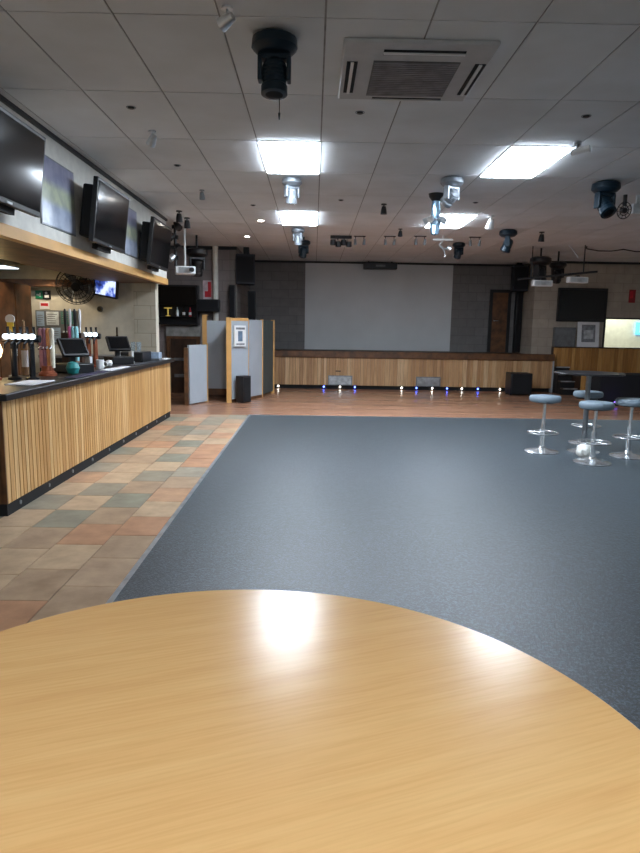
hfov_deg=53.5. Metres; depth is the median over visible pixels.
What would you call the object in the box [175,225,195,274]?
projector
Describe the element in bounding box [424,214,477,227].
recessed light
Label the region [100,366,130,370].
bar mat
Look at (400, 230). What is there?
spotlight
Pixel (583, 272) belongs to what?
bar
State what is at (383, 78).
grille
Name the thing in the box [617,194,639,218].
ring light
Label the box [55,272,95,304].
wall fan
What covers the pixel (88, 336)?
beer font
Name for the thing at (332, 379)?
vent grille
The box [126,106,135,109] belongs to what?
sprinkler
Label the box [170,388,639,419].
floor
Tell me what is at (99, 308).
wall thermostat
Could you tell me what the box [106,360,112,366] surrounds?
ball
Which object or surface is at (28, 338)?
beer font
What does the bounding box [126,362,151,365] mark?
bar mat
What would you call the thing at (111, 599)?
trim
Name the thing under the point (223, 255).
wall
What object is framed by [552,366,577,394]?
steps
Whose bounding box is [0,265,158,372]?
wall
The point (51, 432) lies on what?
bar counter
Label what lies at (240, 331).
print
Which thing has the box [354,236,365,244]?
spotlight
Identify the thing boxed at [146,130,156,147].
spotlight
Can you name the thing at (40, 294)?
exit sign
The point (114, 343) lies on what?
monitor
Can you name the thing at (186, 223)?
spotlight
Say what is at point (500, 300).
door
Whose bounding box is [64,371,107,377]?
bar mat
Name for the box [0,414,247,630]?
floor tiles
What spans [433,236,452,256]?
light
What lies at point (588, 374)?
table
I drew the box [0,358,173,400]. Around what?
countertop
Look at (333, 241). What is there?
light
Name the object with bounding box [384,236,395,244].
spotlight
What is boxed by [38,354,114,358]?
countertop
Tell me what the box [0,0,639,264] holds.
ceiling
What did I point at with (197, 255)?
head
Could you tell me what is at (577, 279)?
light
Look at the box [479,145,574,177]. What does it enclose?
recessed light
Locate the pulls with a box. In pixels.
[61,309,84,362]
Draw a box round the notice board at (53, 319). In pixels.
[35,310,77,344]
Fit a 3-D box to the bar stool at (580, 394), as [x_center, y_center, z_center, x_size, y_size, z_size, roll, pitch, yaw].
[3.561,-0.124,8.485,0.414,0.705,0.414,-6,11,-36]
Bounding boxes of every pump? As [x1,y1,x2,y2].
[38,328,57,375]
[67,326,79,361]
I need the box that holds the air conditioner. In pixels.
[338,37,500,101]
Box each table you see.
[0,590,639,852]
[554,370,625,454]
[590,373,639,401]
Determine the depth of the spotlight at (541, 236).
11.10 m
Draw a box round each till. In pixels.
[54,338,93,372]
[104,336,134,363]
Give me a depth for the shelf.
13.85 m
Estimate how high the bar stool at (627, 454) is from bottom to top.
0.705 m
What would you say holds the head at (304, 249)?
hanging from the ceiling
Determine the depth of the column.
13.82 m
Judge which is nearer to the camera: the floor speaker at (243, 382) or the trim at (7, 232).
the trim at (7, 232)
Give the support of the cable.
hanging from the ceiling
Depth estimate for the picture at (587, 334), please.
15.81 m
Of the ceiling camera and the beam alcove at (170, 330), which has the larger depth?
the beam alcove at (170, 330)
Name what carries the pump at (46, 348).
on the bar counter at (51, 432)
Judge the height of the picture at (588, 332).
0.429 m
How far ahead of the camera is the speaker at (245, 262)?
13.76 m
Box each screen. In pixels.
[202,315,274,402]
[304,263,452,350]
[556,288,607,321]
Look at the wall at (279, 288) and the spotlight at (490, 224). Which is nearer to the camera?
the spotlight at (490, 224)
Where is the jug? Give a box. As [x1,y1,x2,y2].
[66,361,79,374]
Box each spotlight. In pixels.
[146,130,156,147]
[176,210,182,221]
[184,217,190,228]
[199,189,204,199]
[217,4,235,31]
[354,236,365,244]
[381,204,386,214]
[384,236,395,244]
[398,229,401,236]
[414,236,425,244]
[469,237,480,245]
[485,215,494,229]
[538,232,544,241]
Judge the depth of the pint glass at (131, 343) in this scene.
9.30 m
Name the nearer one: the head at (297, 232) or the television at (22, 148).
the television at (22, 148)
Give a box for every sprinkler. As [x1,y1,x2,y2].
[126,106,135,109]
[581,114,591,117]
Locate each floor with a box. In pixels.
[113,415,639,729]
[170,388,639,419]
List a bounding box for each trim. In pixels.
[0,94,167,220]
[0,222,167,284]
[105,415,249,603]
[170,245,236,249]
[255,260,513,266]
[288,415,639,420]
[552,261,639,264]
[602,318,639,346]
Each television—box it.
[0,106,45,217]
[79,176,128,253]
[94,280,118,298]
[139,216,171,271]
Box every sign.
[35,290,50,298]
[628,290,635,302]
[635,322,639,333]
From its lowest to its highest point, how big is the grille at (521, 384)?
0.440 m
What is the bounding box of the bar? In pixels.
[518,245,597,279]
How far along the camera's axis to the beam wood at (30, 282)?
10.27 m
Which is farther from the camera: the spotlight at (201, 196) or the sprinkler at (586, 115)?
the spotlight at (201, 196)
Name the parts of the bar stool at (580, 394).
seat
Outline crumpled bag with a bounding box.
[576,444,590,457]
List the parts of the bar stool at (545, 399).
seat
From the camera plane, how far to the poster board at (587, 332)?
15.81 m
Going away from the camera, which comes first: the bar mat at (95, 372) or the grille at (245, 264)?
the bar mat at (95, 372)
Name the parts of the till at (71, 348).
drawer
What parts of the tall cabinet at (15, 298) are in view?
door, door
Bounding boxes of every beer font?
[2,326,41,379]
[84,327,100,366]
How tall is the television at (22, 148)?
0.658 m
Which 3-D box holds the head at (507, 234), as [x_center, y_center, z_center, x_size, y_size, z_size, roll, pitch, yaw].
[3.244,-3.196,10.973,0.308,0.391,0.308,4,9,19]
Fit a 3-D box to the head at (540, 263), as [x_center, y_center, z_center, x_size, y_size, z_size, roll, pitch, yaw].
[4.609,-3.354,13.290,0.448,0.739,0.448,-7,11,-40]
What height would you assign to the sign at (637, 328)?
0.320 m
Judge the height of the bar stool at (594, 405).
0.705 m
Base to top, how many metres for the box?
0.140 m
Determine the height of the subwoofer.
0.520 m
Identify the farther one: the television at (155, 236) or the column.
the column
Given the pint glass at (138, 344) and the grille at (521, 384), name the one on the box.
the pint glass at (138, 344)
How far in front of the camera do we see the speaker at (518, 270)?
16.02 m
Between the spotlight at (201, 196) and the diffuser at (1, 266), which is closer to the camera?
the spotlight at (201, 196)
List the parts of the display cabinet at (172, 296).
door glass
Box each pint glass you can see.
[130,342,134,351]
[136,342,140,351]
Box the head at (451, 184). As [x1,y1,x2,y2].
[440,175,463,207]
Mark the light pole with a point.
(176, 226)
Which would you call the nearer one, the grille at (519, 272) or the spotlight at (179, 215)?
the spotlight at (179, 215)
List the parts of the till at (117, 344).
drawer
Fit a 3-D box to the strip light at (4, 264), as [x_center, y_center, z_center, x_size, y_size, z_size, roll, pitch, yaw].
[-4.871,-2.458,9.591,0.460,0.112,0.500,1,9,-1]
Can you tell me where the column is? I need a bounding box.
[212,246,218,320]
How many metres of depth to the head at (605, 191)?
7.32 m
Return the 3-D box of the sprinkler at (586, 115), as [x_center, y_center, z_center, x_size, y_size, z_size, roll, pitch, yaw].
[2.154,-2.507,5.139,0.079,0.017,0.079,1,9,-1]
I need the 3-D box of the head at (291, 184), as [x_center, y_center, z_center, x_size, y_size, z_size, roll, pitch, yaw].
[-0.331,-2.758,7.444,0.238,0.296,0.238,-4,10,-30]
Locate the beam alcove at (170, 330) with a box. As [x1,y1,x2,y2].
[166,326,200,335]
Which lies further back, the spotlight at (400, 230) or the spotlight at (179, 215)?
the spotlight at (400, 230)
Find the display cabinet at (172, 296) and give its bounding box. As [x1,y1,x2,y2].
[158,285,199,324]
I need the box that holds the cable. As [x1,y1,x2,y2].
[586,246,639,251]
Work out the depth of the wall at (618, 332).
17.50 m
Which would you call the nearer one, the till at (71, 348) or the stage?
the till at (71, 348)
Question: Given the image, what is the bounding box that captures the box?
[120,351,150,361]
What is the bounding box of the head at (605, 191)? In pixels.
[591,180,620,218]
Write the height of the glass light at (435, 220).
0.520 m
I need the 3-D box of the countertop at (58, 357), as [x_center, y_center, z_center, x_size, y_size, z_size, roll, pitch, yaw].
[-3.796,-0.672,10.382,1.320,0.990,0.560,1,9,-1]
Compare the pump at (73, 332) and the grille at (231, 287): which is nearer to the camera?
the pump at (73, 332)
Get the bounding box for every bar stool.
[524,394,561,454]
[568,390,603,444]
[573,400,614,466]
[609,397,639,459]
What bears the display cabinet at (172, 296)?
attached to the wall at (223, 255)
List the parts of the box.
panel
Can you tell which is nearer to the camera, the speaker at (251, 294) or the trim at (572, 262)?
the speaker at (251, 294)
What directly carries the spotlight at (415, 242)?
attached to the ceiling
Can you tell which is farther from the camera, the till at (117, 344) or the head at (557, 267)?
the head at (557, 267)
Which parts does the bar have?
drop rod, drop rod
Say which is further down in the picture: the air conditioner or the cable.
the cable
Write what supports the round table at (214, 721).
on the floor at (452, 520)
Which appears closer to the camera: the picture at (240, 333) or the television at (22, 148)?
the television at (22, 148)
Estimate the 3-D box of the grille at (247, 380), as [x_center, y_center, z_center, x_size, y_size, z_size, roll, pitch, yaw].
[-1.435,-0.738,12.533,0.008,0.460,0.200,7,10,33]
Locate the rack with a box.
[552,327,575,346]
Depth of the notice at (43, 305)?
10.48 m
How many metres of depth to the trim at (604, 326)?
15.85 m
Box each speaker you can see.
[197,299,219,311]
[229,285,235,317]
[236,247,254,285]
[236,375,250,402]
[248,291,255,319]
[510,263,528,291]
[512,292,522,352]
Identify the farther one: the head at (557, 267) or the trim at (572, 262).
the trim at (572, 262)
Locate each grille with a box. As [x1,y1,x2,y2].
[230,286,233,317]
[237,256,253,281]
[244,377,250,400]
[328,375,351,384]
[366,61,460,96]
[416,377,440,386]
[512,375,531,393]
[514,267,528,288]
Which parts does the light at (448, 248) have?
hook arm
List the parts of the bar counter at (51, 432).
panel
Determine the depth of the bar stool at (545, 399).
7.78 m
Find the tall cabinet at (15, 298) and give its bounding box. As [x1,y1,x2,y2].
[0,281,32,377]
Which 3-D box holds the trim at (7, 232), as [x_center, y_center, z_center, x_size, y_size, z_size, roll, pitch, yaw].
[-2.495,-1.258,3.131,0.090,0.095,15.020,1,9,-1]
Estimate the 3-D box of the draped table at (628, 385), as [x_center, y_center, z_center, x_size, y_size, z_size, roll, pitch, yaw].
[6.984,-0.804,13.579,2.330,0.620,0.650,1,9,-1]
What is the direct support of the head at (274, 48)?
hanging from the ceiling
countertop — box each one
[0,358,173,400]
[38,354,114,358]
[38,354,114,371]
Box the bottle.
[21,320,28,374]
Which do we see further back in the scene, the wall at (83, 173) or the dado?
the dado
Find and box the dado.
[551,346,639,372]
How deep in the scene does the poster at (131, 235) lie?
8.43 m
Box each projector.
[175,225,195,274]
[363,261,396,269]
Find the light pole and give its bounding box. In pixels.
[169,222,182,265]
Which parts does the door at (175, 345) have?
rail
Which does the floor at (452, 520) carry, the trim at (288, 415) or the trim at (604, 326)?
the trim at (288, 415)
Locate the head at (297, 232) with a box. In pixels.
[291,227,304,244]
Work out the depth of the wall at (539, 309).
15.79 m
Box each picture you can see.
[238,331,242,340]
[581,325,595,341]
[583,330,592,338]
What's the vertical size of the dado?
0.625 m
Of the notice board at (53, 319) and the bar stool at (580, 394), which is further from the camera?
the notice board at (53, 319)
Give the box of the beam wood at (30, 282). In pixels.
[0,279,93,287]
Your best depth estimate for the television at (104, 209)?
6.61 m
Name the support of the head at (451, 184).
hanging from the ceiling
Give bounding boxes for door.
[166,336,200,392]
[487,289,511,351]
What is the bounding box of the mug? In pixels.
[96,359,107,368]
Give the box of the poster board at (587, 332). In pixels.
[577,322,599,346]
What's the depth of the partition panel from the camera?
12.14 m
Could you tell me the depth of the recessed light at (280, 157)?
6.41 m
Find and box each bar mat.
[4,380,54,385]
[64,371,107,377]
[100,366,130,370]
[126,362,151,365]
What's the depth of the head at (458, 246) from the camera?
12.59 m
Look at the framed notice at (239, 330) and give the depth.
12.52 m
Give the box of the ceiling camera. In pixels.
[571,141,590,155]
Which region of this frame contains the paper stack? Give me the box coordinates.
[151,352,161,359]
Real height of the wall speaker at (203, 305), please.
0.260 m
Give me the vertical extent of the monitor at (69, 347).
0.203 m
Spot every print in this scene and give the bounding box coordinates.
[47,314,56,322]
[236,327,244,344]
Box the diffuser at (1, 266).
[0,265,18,268]
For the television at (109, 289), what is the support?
attached to the wall at (135, 312)
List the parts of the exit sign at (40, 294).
green plate, dark plate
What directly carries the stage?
on the floor at (284, 401)
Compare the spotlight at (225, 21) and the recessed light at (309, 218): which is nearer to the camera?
the spotlight at (225, 21)
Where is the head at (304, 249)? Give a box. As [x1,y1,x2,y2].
[298,237,309,258]
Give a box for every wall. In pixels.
[0,101,165,277]
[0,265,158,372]
[158,249,229,357]
[229,247,248,317]
[249,261,514,352]
[520,263,639,353]
[604,319,639,347]
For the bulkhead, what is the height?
1.046 m
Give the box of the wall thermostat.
[97,306,102,311]
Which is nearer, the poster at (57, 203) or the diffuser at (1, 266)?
the poster at (57, 203)
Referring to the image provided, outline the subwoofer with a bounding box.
[505,372,532,395]
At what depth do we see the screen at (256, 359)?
13.18 m
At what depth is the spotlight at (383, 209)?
8.85 m
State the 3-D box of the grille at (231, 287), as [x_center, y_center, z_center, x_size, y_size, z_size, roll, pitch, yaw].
[-1.921,-1.888,13.912,0.080,2.320,0.010,1,9,-1]
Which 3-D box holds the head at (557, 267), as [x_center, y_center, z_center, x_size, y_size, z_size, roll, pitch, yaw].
[5.164,-3.448,13.787,0.364,0.687,0.364,1,9,-1]
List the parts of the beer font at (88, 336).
post, post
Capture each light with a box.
[0,259,19,268]
[257,140,320,173]
[278,211,317,225]
[330,235,351,246]
[423,192,446,235]
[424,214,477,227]
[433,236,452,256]
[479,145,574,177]
[531,279,552,286]
[566,275,587,282]
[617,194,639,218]
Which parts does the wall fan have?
blade, blade, motor, blade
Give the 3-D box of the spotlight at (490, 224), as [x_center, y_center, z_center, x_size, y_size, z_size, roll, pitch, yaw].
[2.594,-3.101,9.678,0.125,0.204,0.144,-2,9,-20]
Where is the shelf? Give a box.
[159,316,190,316]
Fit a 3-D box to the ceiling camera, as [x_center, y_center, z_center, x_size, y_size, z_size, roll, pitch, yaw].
[2.392,-2.553,5.823,0.170,0.122,0.071,8,11,39]
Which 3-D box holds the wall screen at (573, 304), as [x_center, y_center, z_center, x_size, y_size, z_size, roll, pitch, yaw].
[6.495,-3.012,15.741,1.220,0.820,0.096,1,9,-1]
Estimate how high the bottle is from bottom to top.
0.560 m
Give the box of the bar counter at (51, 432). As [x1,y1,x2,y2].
[0,358,173,515]
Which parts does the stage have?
panel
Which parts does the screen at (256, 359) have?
post, panel, board, post, rail, panel, post, panel, board, post, panel, post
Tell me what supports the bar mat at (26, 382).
on the bar counter at (51, 432)
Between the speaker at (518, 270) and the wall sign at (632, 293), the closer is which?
the wall sign at (632, 293)
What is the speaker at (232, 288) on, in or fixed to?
on the floor at (284, 401)
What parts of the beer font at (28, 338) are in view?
post, post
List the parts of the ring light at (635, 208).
motor, stem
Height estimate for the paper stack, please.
0.120 m
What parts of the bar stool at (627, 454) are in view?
seat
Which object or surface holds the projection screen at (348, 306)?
attached to the wall at (279, 288)
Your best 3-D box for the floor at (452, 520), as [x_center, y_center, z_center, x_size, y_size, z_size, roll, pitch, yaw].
[3.917,1.025,3.494,10.055,0.036,14.918,1,9,-1]
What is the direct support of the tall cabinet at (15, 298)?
on the floor tiles
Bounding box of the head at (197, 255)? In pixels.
[186,235,207,276]
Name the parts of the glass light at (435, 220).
glass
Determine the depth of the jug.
6.57 m
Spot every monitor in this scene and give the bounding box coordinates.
[56,338,89,356]
[105,336,130,350]
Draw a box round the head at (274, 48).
[251,28,297,119]
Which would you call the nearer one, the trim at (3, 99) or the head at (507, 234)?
the trim at (3, 99)
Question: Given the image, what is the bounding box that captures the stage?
[274,349,554,392]
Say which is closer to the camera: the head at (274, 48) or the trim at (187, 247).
the head at (274, 48)
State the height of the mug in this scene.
0.110 m
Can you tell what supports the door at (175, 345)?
in the wall at (223, 255)
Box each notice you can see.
[39,302,49,308]
[203,280,212,298]
[234,325,245,346]
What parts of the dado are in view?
cap rail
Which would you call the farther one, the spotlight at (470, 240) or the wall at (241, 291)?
the wall at (241, 291)
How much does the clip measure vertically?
0.605 m
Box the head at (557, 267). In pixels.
[549,251,566,283]
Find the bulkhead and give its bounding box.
[0,221,166,283]
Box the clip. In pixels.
[5,314,14,376]
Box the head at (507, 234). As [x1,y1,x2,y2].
[499,229,516,252]
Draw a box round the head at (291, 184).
[282,176,301,203]
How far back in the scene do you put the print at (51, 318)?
10.50 m
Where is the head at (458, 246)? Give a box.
[452,242,464,258]
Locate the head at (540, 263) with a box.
[529,248,551,279]
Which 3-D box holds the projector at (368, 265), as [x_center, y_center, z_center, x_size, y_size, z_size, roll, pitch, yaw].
[1.552,-4.150,16.372,0.860,0.200,0.245,1,9,-1]
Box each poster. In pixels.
[40,155,75,236]
[125,208,137,258]
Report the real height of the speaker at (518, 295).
1.600 m
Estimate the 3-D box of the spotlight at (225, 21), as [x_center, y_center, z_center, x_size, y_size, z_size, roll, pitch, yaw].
[-0.514,-2.243,3.497,0.101,0.118,0.075,6,10,29]
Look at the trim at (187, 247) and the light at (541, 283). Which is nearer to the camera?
the light at (541, 283)
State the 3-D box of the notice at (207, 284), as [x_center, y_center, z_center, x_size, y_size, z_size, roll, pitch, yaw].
[-2.466,-3.000,13.976,0.220,0.420,0.014,1,9,-1]
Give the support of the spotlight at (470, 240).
attached to the ceiling
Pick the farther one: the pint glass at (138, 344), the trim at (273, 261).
the trim at (273, 261)

